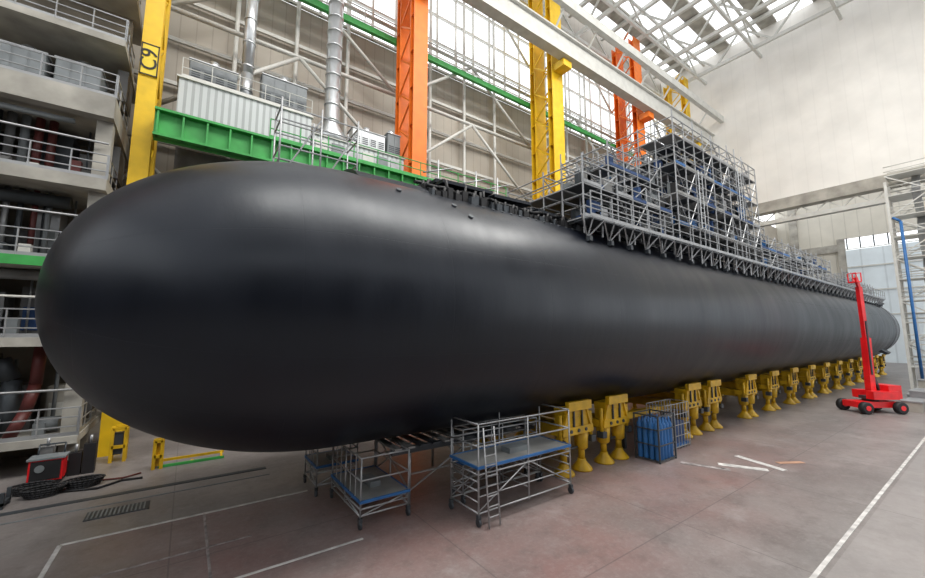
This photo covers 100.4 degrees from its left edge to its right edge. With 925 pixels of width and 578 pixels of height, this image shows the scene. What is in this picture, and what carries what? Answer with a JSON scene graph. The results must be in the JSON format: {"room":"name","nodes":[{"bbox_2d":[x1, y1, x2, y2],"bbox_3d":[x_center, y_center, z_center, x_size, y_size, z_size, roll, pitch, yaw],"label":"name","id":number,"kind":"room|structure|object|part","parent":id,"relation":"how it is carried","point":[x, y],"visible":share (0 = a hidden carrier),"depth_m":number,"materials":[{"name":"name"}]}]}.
{"room":"shipyard hall","nodes":[
{"label":"shipyard hall","id":0,"kind":"room"},
{"bbox_2d":[89,0,778,433],"bbox_3d":[12.781,-13.235,47.790,154.000,48.400,0.400,5,-8,-35],"label":"wall","id":1,"kind":"structure","parent":0,"point":[278,17],"depth_m":32.92,"materials":[{"name":"beige metal"}]},
{"bbox_2d":[283,0,665,162],"bbox_3d":[6.426,-26.183,44.354,66.090,11.500,0.240,5,-8,-35],"label":"window","id":2,"kind":"structure","parent":1,"relation":"in","point":[319,14],"depth_m":41.67,"materials":[{"name":"white glass"}]},
{"bbox_2d":[0,362,924,577],"bbox_3d":[41.325,8.335,23.023,175.000,0.300,71.000,5,-8,-35],"label":"floor","id":3,"kind":"structure","parent":0,"point":[638,517],"depth_m":11.79,"materials":[{"name":"concrete"}]},
{"bbox_2d":[0,486,12,510],"bbox_3d":[-15.542,6.559,11.507,2.600,0.500,0.700,5,-8,-35],"label":"storage rack","id":4,"kind":"object","parent":3,"relation":"on","point":[5,497],"visible":1,"depth_m":12.26,"materials":[{"name":"metal"}]},
{"bbox_2d":[26,441,69,482],"bbox_3d":[-15.323,6.468,14.250,1.000,1.330,0.789,5,-8,-35],"label":"machine","id":5,"kind":"object","parent":3,"relation":"on","point":[52,466],"visible":0.83,"depth_m":14.04,"materials":[{"name":"red paint"}]},
{"bbox_2d":[39,435,97,476],"bbox_3d":[-15.315,6.472,14.985,1.560,1.495,0.350,5,-8,-35],"label":"pump skid","id":6,"kind":"object","parent":3,"relation":"on","point":[82,461],"visible":0.69,"depth_m":15.06,"materials":[{"name":"metal"}]},
{"bbox_2d":[0,0,142,459],"bbox_3d":[-26.536,-5.188,12.780,22.730,24.128,6.570,5,-8,-35],"label":"gallery","id":7,"kind":"object","parent":3,"relation":"on","point":[68,89],"visible":0.75,"depth_m":16.70,"materials":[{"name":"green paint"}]},
{"bbox_2d":[11,472,142,499],"bbox_3d":[-13.679,6.926,13.722,3.575,0.295,1.263,5,-8,-35],"label":"coil","id":8,"kind":"object","parent":3,"relation":"on","point":[40,489],"visible":0.98,"depth_m":13.41,"materials":[{"name":"black rubber"}]},
{"bbox_2d":[108,424,129,463],"bbox_3d":[-14.899,6.695,16.708,0.570,1.460,0.520,5,-8,-35],"label":"frame","id":9,"kind":"object","parent":3,"relation":"on","point":[119,440],"visible":0.94,"depth_m":16.58,"materials":[{"name":"paint"}]},
{"bbox_2d":[97,0,170,457],"bbox_3d":[-16.398,-14.285,20.595,1.200,44.047,4.380,5,-8,-35],"label":"column","id":10,"kind":"structure","parent":3,"relation":"on","point":[143,149],"depth_m":19.32,"materials":[{"name":"yellow metal"}]},
{"bbox_2d":[139,41,159,77],"bbox_3d":[-15.868,-11.620,19.526,0.720,1.700,0.070,5,-8,-35],"label":"sign","id":11,"kind":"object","parent":10,"relation":"attached to","point":[148,61],"depth_m":19.51,"materials":[{"name":"yellow paint"}]},
{"bbox_2d":[140,48,156,68],"bbox_3d":[-15.880,-11.630,19.476,0.665,1.065,0.020,5,-8,-35],"label":"column number","id":12,"kind":"structure","parent":11,"relation":"attached to","point":[155,64],"depth_m":19.46,"materials":[{"name":"black paint"}]},
{"bbox_2d":[0,467,268,524],"bbox_3d":[-13.617,6.691,10.676,15.000,0.040,2.150,5,-8,-35],"label":"floor drain grate","id":13,"kind":"object","parent":3,"relation":"on","point":[113,511],"visible":1,"depth_m":12.26,"materials":[{"name":"metal"}]},
{"bbox_2d":[151,438,223,469],"bbox_3d":[-11.626,6.814,16.436,2.510,1.160,0.510,5,-8,-35],"label":"beam","id":14,"kind":"structure","parent":3,"relation":"on","point":[158,458],"depth_m":15.86,"materials":[{"name":"metal"}]},
{"bbox_2d":[303,443,358,496],"bbox_3d":[-4.795,6.168,14.056,1.500,1.873,1.720,5,-8,-35],"label":"scaffold","id":15,"kind":"object","parent":3,"relation":"on","point":[320,460],"visible":0.58,"depth_m":13.71,"materials":[{"name":"metal"}]},
{"bbox_2d":[330,438,410,529],"bbox_3d":[-3.009,5.938,12.335,1.600,1.923,2.820,5,-8,-35],"label":"scaffold","id":16,"kind":"object","parent":3,"relation":"on","point":[368,484],"visible":0.97,"depth_m":11.78,"materials":[{"name":"metal"}]},
{"bbox_2d":[123,0,660,201],"bbox_3d":[-3.541,-12.077,34.273,92.000,42.900,1.748,5,-8,-35],"label":"wall bracing","id":17,"kind":"structure","parent":3,"relation":"on","point":[295,58],"depth_m":32.94,"materials":[{"name":"white metal"}]},
{"bbox_2d":[395,0,427,176],"bbox_3d":[-3.682,-13.215,29.568,1.200,44.047,4.380,5,-8,-35],"label":"column","id":18,"kind":"structure","parent":3,"relation":"on","point":[412,15],"depth_m":29.68,"materials":[{"name":"orange metal"}]},
{"bbox_2d":[173,57,440,178],"bbox_3d":[-4.755,-5.607,29.512,28.230,12.124,3.000,5,-8,-35],"label":"mezzanine","id":19,"kind":"object","parent":18,"relation":"attached to","point":[196,97],"visible":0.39,"depth_m":22.76,"materials":[{"name":"white metal"}]},
{"bbox_2d":[189,57,238,89],"bbox_3d":[-14.568,-12.337,22.550,2.400,1.800,1.200,5,-8,-35],"label":"air handling unit","id":20,"kind":"object","parent":19,"relation":"on","point":[193,65],"visible":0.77,"depth_m":22.07,"materials":[{"name":"metal"}]},
{"bbox_2d":[240,0,258,94],"bbox_3d":[-13.414,-15.945,24.300,0.755,9.380,0.755,5,-8,-35],"label":"ventilation duct","id":21,"kind":"object","parent":19,"relation":"on","point":[250,28],"visible":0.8,"depth_m":23.98,"materials":[{"name":"metal"}]},
{"bbox_2d":[259,72,307,110],"bbox_3d":[-11.511,-12.377,24.742,2.700,2.400,1.200,5,-8,-35],"label":"air handling unit","id":22,"kind":"object","parent":19,"relation":"on","point":[282,83],"visible":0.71,"depth_m":24.23,"materials":[{"name":"metal"}]},
{"bbox_2d":[318,0,345,139],"bbox_3d":[-9.013,-16.678,27.105,2.000,13.500,2.000,5,-8,-35],"label":"ventilation duct","id":23,"kind":"object","parent":19,"relation":"on","point":[332,107],"visible":0.92,"depth_m":26.56,"materials":[{"name":"metal"}]},
{"bbox_2d":[347,126,385,150],"bbox_3d":[-6.946,-10.703,27.810,2.500,1.800,1.200,5,-8,-35],"label":"ventilation unit","id":24,"kind":"object","parent":19,"relation":"on","point":[366,138],"visible":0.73,"depth_m":27.38,"materials":[{"name":"metal"}]},
{"bbox_2d":[384,130,400,155],"bbox_3d":[-5.398,-10.771,28.926,1.100,2.200,1.200,5,-8,-35],"label":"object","id":25,"kind":"object","parent":19,"relation":"on","point":[392,141],"visible":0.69,"depth_m":28.43,"materials":[{"name":"metal"}]},
{"bbox_2d":[152,106,505,193],"bbox_3d":[-5.914,-6.669,25.288,22.535,4.833,1.300,5,-8,-35],"label":"beam","id":26,"kind":"structure","parent":18,"relation":"attached to","point":[172,127],"depth_m":20.84,"materials":[{"name":"green metal"}]},
{"bbox_2d":[298,0,651,160],"bbox_3d":[-2.896,-21.026,34.167,91.700,1.648,0.394,5,-8,-35],"label":"beam","id":27,"kind":"structure","parent":18,"relation":"attached to","point":[316,4],"depth_m":35.63,"materials":[{"name":"metal"}]},
{"bbox_2d":[462,0,723,151],"bbox_3d":[0.091,-25.954,30.434,91.600,4.550,2.250,5,-8,-35],"label":"girder","id":28,"kind":"object","parent":18,"relation":"attached to","point":[514,15],"visible":0.95,"depth_m":40.30,"materials":[{"name":"white metal"}]},
{"bbox_2d":[38,437,924,577],"bbox_3d":[18.355,8.190,23.125,62.350,0.012,11.750,5,-8,-35],"label":"floor markings","id":29,"kind":"object","parent":3,"relation":"on","point":[821,567],"depth_m":10.52,"materials":[{"name":"white paint"}]},
{"bbox_2d":[452,414,539,503],"bbox_3d":[1.232,5.902,13.719,3.500,2.323,0.820,5,-8,-35],"label":"scaffold","id":30,"kind":"object","parent":3,"relation":"on","point":[537,475],"visible":0.59,"depth_m":13.39,"materials":[{"name":"metal"}]},
{"bbox_2d":[448,404,573,528],"bbox_3d":[1.745,5.527,12.689,4.100,2.823,1.834,5,-8,-35],"label":"scaffold","id":31,"kind":"object","parent":3,"relation":"on","point":[494,454],"visible":0.99,"depth_m":12.29,"materials":[{"name":"metal"}]},
{"bbox_2d":[375,403,672,503],"bbox_3d":[3.638,6.630,17.936,16.525,1.880,4.000,5,-8,-35],"label":"platform","id":32,"kind":"object","parent":3,"relation":"on","point":[431,443],"visible":0.34,"depth_m":13.70,"materials":[{"name":"metal"}]},
{"bbox_2d":[476,399,595,477],"bbox_3d":[2.955,6.121,17.509,2.100,2.790,5.940,5,-8,-35],"label":"cradle","id":33,"kind":"object","parent":3,"relation":"on","point":[581,425],"visible":0.41,"depth_m":15.38,"materials":[{"name":"yellow paint"}]},
{"bbox_2d":[528,0,571,199],"bbox_3d":[9.115,-12.138,38.599,1.600,44.047,4.380,5,-8,-35],"label":"column","id":34,"kind":"structure","parent":3,"relation":"on","point":[556,68],"depth_m":39.61,"materials":[{"name":"yellow metal"}]},
{"bbox_2d":[514,393,631,464],"bbox_3d":[5.075,6.300,19.004,2.100,2.790,5.940,5,-8,-35],"label":"cradle","id":35,"kind":"object","parent":3,"relation":"on","point":[612,411],"visible":0.47,"depth_m":16.74,"materials":[{"name":"yellow paint"}]},
{"bbox_2d":[611,33,653,165],"bbox_3d":[21.750,-11.075,47.515,1.600,44.047,4.380,5,-8,-35],"label":"column","id":36,"kind":"structure","parent":3,"relation":"on","point":[639,118],"depth_m":49.26,"materials":[{"name":"orange metal"}]},
{"bbox_2d":[523,0,852,98],"bbox_3d":[12.868,-38.426,13.989,91.800,4.075,58.481,5,-8,-35],"label":"roof truss","id":37,"kind":"object","parent":36,"relation":"on","point":[835,4],"visible":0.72,"depth_m":49.72,"materials":[{"name":"white metal"}]},
{"bbox_2d":[633,409,676,464],"bbox_3d":[8.551,6.499,17.131,1.400,1.950,1.140,5,-8,-35],"label":"rack","id":38,"kind":"object","parent":3,"relation":"on","point":[655,441],"visible":1,"depth_m":16.82,"materials":[{"name":"blue metal"}]},
{"bbox_2d":[628,382,703,438],"bbox_3d":[10.862,6.786,23.088,2.100,2.790,5.940,5,-8,-35],"label":"cradle","id":39,"kind":"object","parent":3,"relation":"on","point":[690,393],"visible":0.41,"depth_m":21.01,"materials":[{"name":"yellow paint"}]},
{"bbox_2d":[646,399,690,450],"bbox_3d":[10.089,6.619,18.849,2.280,2.119,0.938,5,-8,-35],"label":"cage","id":40,"kind":"object","parent":3,"relation":"on","point":[680,431],"visible":0.54,"depth_m":18.81,"materials":[{"name":"metal"}]},
{"bbox_2d":[625,379,723,431],"bbox_3d":[12.982,6.965,24.584,2.100,2.790,5.940,5,-8,-35],"label":"cradle","id":41,"kind":"object","parent":3,"relation":"on","point":[710,395],"visible":0.53,"depth_m":22.33,"materials":[{"name":"yellow paint"}]},
{"bbox_2d":[35,155,899,451],"bbox_3d":[26.737,-0.422,35.309,89.850,16.100,8.800,5,-8,-35],"label":"submarine","id":42,"kind":"object","parent":41,"relation":"on","point":[241,306],"visible":0.95,"depth_m":9.66,"materials":[{"name":"black metal"}]},
{"bbox_2d":[272,96,358,170],"bbox_3d":[-5.639,-4.772,14.819,2.868,3.914,1.268,5,-8,-35],"label":"scaffold","id":43,"kind":"object","parent":42,"relation":"on","point":[280,121],"visible":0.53,"depth_m":14.56,"materials":[{"name":"metal"}]},
{"bbox_2d":[423,139,884,306],"bbox_3d":[27.806,-2.602,35.317,72.456,5.746,5.607,5,-8,-35],"label":"scaffold","id":44,"kind":"object","parent":42,"relation":"on","point":[599,203],"visible":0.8,"depth_m":19.68,"materials":[{"name":"metal"}]},
{"bbox_3d":[-0.313,-4.360,18.336,6.839,3.200,0.857,5,-8,-35],"label":"deck guard rail","id":45,"kind":"part","parent":44,"relation":"part of","materials":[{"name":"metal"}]},
{"bbox_2d":[576,108,764,277],"bbox_3d":[14.621,-5.147,26.837,12.072,8.615,6.564,5,-8,-35],"label":"scaffolding tower","id":46,"kind":"object","parent":42,"relation":"on","point":[693,188],"visible":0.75,"depth_m":23.64,"materials":[{"name":"metal"}]},
{"bbox_2d":[663,73,701,160],"bbox_3d":[32.510,-10.170,55.108,1.200,44.047,4.380,5,-8,-35],"label":"column","id":47,"kind":"structure","parent":3,"relation":"on","point":[684,81],"depth_m":57.09,"materials":[{"name":"metal"}]},
{"bbox_2d":[667,374,758,418],"bbox_3d":[17.546,7.349,27.805,2.100,2.790,5.940,5,-8,-35],"label":"cradle","id":48,"kind":"object","parent":3,"relation":"on","point":[746,390],"visible":0.46,"depth_m":25.55,"materials":[{"name":"yellow paint"}]},
{"bbox_2d":[719,370,780,410],"bbox_3d":[21.133,7.651,30.336,2.100,2.790,5.940,5,-8,-35],"label":"cradle","id":49,"kind":"object","parent":3,"relation":"on","point":[769,386],"visible":0.48,"depth_m":28.06,"materials":[{"name":"yellow paint"}]},
{"bbox_2d":[721,367,800,404],"bbox_3d":[24.883,7.966,32.982,2.100,2.790,5.940,5,-8,-35],"label":"cradle","id":50,"kind":"object","parent":3,"relation":"on","point":[789,381],"visible":0.46,"depth_m":30.63,"materials":[{"name":"yellow paint"}]},
{"bbox_2d":[757,365,817,398],"bbox_3d":[28.795,8.295,35.743,2.100,2.790,5.940,5,-8,-35],"label":"cradle","id":51,"kind":"object","parent":3,"relation":"on","point":[807,377],"visible":0.52,"depth_m":33.37,"materials":[{"name":"yellow paint"}]},
{"bbox_2d":[779,362,831,393],"bbox_3d":[32.708,8.625,38.504,2.100,2.790,5.940,5,-8,-35],"label":"cradle","id":52,"kind":"object","parent":3,"relation":"on","point":[822,374],"visible":0.51,"depth_m":36.12,"materials":[{"name":"yellow paint"}]},
{"bbox_2d":[799,360,844,388],"bbox_3d":[36.620,8.954,41.264,2.100,2.790,5.940,5,-8,-35],"label":"cradle","id":53,"kind":"object","parent":3,"relation":"on","point":[835,370],"visible":0.51,"depth_m":38.86,"materials":[{"name":"yellow paint"}]},
{"bbox_2d":[814,359,854,385],"bbox_3d":[40.533,9.283,44.026,2.100,2.790,5.940,5,-8,-35],"label":"cradle","id":54,"kind":"object","parent":3,"relation":"on","point":[847,367],"visible":0.49,"depth_m":41.56,"materials":[{"name":"yellow paint"}]},
{"bbox_2d":[829,357,863,382],"bbox_3d":[44.446,9.612,46.786,2.100,2.790,5.940,5,-8,-35],"label":"cradle","id":55,"kind":"object","parent":3,"relation":"on","point":[857,364],"visible":0.49,"depth_m":44.30,"materials":[{"name":"yellow paint"}]},
{"bbox_2d":[836,272,908,414],"bbox_3d":[28.909,3.753,27.779,3.220,9.925,2.000,0,-7,0],"label":"boom lift","id":56,"kind":"object","parent":3,"relation":"on","point":[875,395],"visible":1,"depth_m":27.34,"materials":[{"name":"red metal"}]},
{"bbox_2d":[873,355,880,376],"bbox_3d":[52.271,10.271,52.309,2.100,2.790,5.940,5,-8,-35],"label":"cradle","id":57,"kind":"object","parent":3,"relation":"on","point":[875,359],"visible":0.32,"depth_m":49.84,"materials":[{"name":"yellow paint"}]},
{"bbox_2d":[878,354,886,374],"bbox_3d":[56.183,10.600,55.069,2.100,2.790,5.940,5,-8,-35],"label":"cradle","id":58,"kind":"object","parent":3,"relation":"on","point":[881,359],"visible":0.44,"depth_m":52.54,"materials":[{"name":"yellow paint"}]},
{"bbox_2d":[846,241,924,363],"bbox_3d":[98.435,0.550,56.979,0.500,23.200,58.300,5,-8,-35],"label":"door","id":59,"kind":"structure","parent":3,"relation":"on","point":[875,265],"depth_m":76.19,"materials":[{"name":"white metal"}]},
{"bbox_2d":[883,157,924,388],"bbox_3d":[46.464,-1.498,38.992,2.620,23.090,3.220,5,-8,-35],"label":"stair tower","id":60,"kind":"object","parent":3,"relation":"on","point":[916,192],"visible":0.99,"depth_m":39.57,"materials":[{"name":"white metal"}]},
{"bbox_2d":[891,217,923,378],"bbox_3d":[42.670,1.270,36.737,0.600,16.978,0.878,5,-8,-35],"label":"post","id":61,"kind":"object","parent":3,"relation":"on","point":[893,218],"visible":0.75,"depth_m":36.63,"materials":[{"name":"metal"}]},
{"bbox_2d":[900,379,924,412],"bbox_3d":[37.013,8.321,30.857,13.080,1.582,1.929,5,-8,-35],"label":"steps","id":62,"kind":"structure","parent":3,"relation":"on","point":[915,401],"depth_m":28.14,"materials":[{"name":"metal"}]},
{"bbox_2d":[589,0,815,72],"bbox_3d":[34.275,-35.927,20.907,155.000,8.300,67.200,5,-8,-35],"label":"ceiling","id":63,"kind":"structure","parent":0,"point":[697,26],"depth_m":52.12,"materials":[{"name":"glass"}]},
{"bbox_2d":[661,0,924,213],"bbox_3d":[50.829,-25.335,39.214,0.500,24.400,59.700,5,-8,-35],"label":"wall","id":64,"kind":"structure","parent":0,"point":[830,101],"depth_m":47.53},
{"bbox_2d":[746,166,924,226],"bbox_3d":[50.934,-11.708,37.787,1.500,3.000,60.079,5,-8,-35],"label":"lintel beam","id":65,"kind":"structure","parent":0,"point":[851,190],"depth_m":46.39,"materials":[{"name":"concrete"}]},
{"bbox_2d":[774,183,924,286],"bbox_3d":[95.780,-6.866,63.191,1.100,39.400,70.000,5,-8,-35],"label":"wall","id":66,"kind":"structure","parent":0,"point":[825,236],"depth_m":83.92,"materials":[{"name":"concrete"}]},
{"bbox_2d":[846,232,918,249],"bbox_3d":[98.924,-12.367,58.870,0.300,2.500,58.300,5,-8,-35],"label":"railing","id":67,"kind":"structure","parent":66,"relation":"in","point":[889,243],"depth_m":79.05,"materials":[{"name":"metal"}]}
]}

